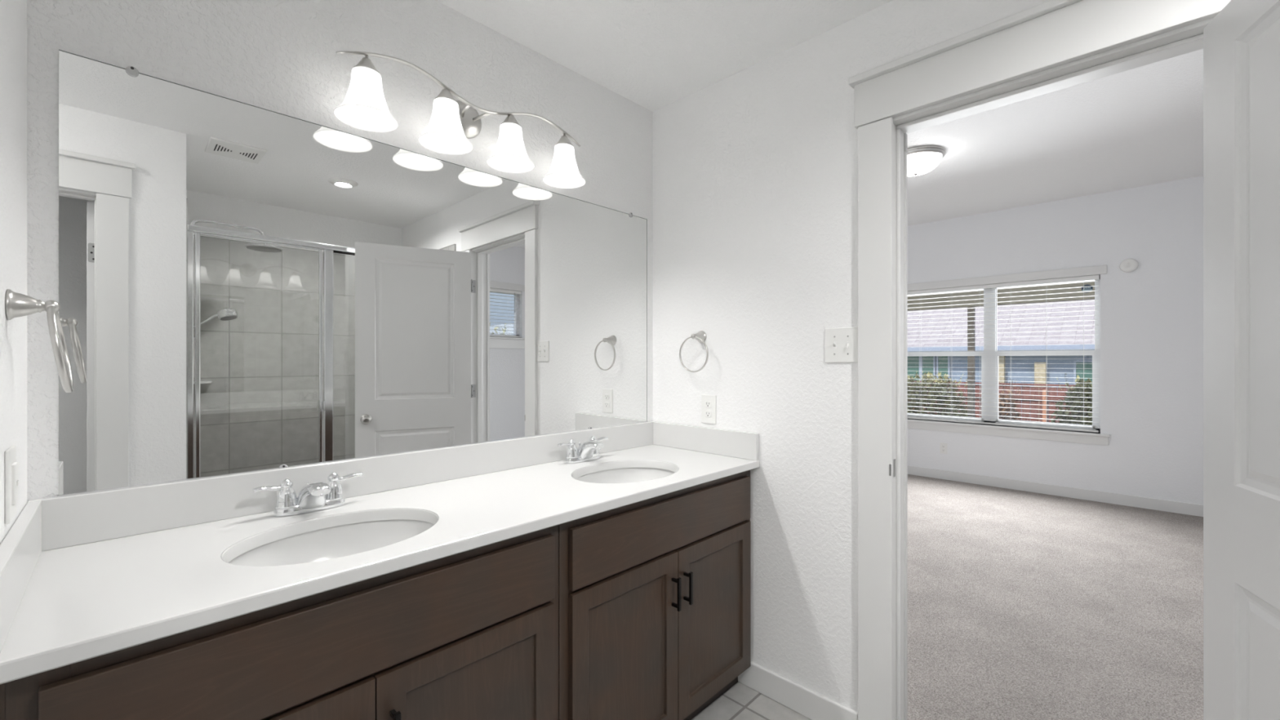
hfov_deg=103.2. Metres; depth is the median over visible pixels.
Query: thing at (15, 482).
receptacle
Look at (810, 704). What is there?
baseboard
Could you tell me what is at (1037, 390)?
wooden fence
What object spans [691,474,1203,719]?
floor
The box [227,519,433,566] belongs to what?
sink basin
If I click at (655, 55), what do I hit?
ceiling
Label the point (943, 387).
bush
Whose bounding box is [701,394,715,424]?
wall outlet
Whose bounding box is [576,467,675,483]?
sink basin
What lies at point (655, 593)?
vanity cabinet
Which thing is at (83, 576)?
countertop
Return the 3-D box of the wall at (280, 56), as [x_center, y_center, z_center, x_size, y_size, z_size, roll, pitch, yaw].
[-0.716,0.064,1.656,0.120,2.440,2.100,0,0,44]
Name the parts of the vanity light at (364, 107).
lamp shade, lamp shade, support arm, support arm, lamp shade, lamp shade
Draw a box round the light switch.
[825,327,857,362]
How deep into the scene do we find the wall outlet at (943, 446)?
5.45 m
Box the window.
[907,264,1110,445]
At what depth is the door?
1.04 m
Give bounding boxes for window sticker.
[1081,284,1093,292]
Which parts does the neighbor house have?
window casing, window casing, window casing, window casing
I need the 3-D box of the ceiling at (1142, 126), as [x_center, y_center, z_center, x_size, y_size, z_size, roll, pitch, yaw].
[2.278,-1.556,3.417,7.150,0.100,4.600,0,0,44]
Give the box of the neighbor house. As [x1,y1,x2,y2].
[907,299,1094,422]
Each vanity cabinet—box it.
[0,524,558,719]
[558,470,751,719]
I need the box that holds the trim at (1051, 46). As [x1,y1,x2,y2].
[848,0,1231,719]
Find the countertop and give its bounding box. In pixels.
[0,421,759,684]
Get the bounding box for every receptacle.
[11,462,19,505]
[705,400,711,408]
[705,410,711,417]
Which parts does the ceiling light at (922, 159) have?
lamp shade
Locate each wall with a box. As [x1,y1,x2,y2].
[0,0,26,544]
[26,0,653,502]
[653,0,1048,711]
[907,175,1203,504]
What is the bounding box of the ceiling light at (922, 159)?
[907,145,946,177]
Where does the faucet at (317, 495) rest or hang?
on the countertop
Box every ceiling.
[435,0,893,111]
[906,48,1203,226]
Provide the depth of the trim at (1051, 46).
1.63 m
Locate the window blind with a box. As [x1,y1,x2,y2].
[907,275,1099,432]
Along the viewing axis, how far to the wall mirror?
1.36 m
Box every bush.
[907,371,967,417]
[998,388,1021,420]
[1050,373,1092,425]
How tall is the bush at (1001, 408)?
1.874 m
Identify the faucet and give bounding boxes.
[252,471,363,516]
[556,435,608,463]
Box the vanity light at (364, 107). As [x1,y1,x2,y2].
[333,50,585,188]
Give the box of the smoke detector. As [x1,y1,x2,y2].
[1119,258,1138,272]
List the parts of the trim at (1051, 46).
casing, strike plate, head casing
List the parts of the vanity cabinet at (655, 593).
cabinet door, drawer, frame rail, frame rail, handle, handle, cabinet door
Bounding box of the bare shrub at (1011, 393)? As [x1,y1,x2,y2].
[966,378,1049,421]
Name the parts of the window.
sash, head casing, sill, sash, sash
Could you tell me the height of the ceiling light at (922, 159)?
0.157 m
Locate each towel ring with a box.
[4,288,73,392]
[679,330,708,372]
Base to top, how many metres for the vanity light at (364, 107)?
0.208 m
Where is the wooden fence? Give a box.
[908,380,1089,422]
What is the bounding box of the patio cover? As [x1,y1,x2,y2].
[907,280,1094,417]
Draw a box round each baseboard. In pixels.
[737,661,857,719]
[907,465,1203,516]
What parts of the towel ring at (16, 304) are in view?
mounting post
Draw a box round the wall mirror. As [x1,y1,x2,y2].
[57,49,648,496]
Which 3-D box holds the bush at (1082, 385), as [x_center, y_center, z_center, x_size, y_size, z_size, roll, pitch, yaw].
[7.462,1.307,8.260,1.264,2.163,1.274,0,0,-19]
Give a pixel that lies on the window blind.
(1059, 281)
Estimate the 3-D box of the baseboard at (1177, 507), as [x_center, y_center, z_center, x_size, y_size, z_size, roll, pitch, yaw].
[2.260,1.234,3.413,6.890,0.100,4.330,0,0,44]
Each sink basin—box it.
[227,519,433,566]
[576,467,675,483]
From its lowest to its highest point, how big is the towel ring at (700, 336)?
0.177 m
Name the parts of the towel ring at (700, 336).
mounting post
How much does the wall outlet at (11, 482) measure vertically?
0.120 m
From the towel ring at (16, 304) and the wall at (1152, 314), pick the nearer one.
the towel ring at (16, 304)
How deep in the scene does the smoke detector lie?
4.43 m
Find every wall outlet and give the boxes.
[4,445,19,524]
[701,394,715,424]
[939,442,946,453]
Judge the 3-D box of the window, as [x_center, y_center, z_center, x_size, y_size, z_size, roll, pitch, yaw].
[3.587,-0.044,5.219,1.830,1.616,0.180,0,0,44]
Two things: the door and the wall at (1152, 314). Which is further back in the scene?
the wall at (1152, 314)
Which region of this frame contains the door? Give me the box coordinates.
[1203,0,1279,719]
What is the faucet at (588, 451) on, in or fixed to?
on the countertop
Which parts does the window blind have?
ladder cord, rail, head rail, ladder cord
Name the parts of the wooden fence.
post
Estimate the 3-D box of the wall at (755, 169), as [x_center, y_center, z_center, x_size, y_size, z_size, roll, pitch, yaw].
[1.190,-0.111,1.348,3.280,2.790,0.120,0,0,44]
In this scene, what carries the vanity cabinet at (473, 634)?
on the floor
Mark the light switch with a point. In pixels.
(842, 343)
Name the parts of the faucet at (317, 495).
lever, handle, plate, spout, handle, lever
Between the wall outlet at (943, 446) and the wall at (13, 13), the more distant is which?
the wall outlet at (943, 446)
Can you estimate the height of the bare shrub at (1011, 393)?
1.966 m
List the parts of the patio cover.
post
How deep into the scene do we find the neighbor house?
15.54 m
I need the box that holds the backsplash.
[27,421,654,551]
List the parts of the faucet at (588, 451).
lever, handle, plate, spout, handle, lever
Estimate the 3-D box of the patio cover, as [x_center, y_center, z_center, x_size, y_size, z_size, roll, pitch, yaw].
[4.784,0.059,6.497,11.200,2.650,3.290,0,0,44]

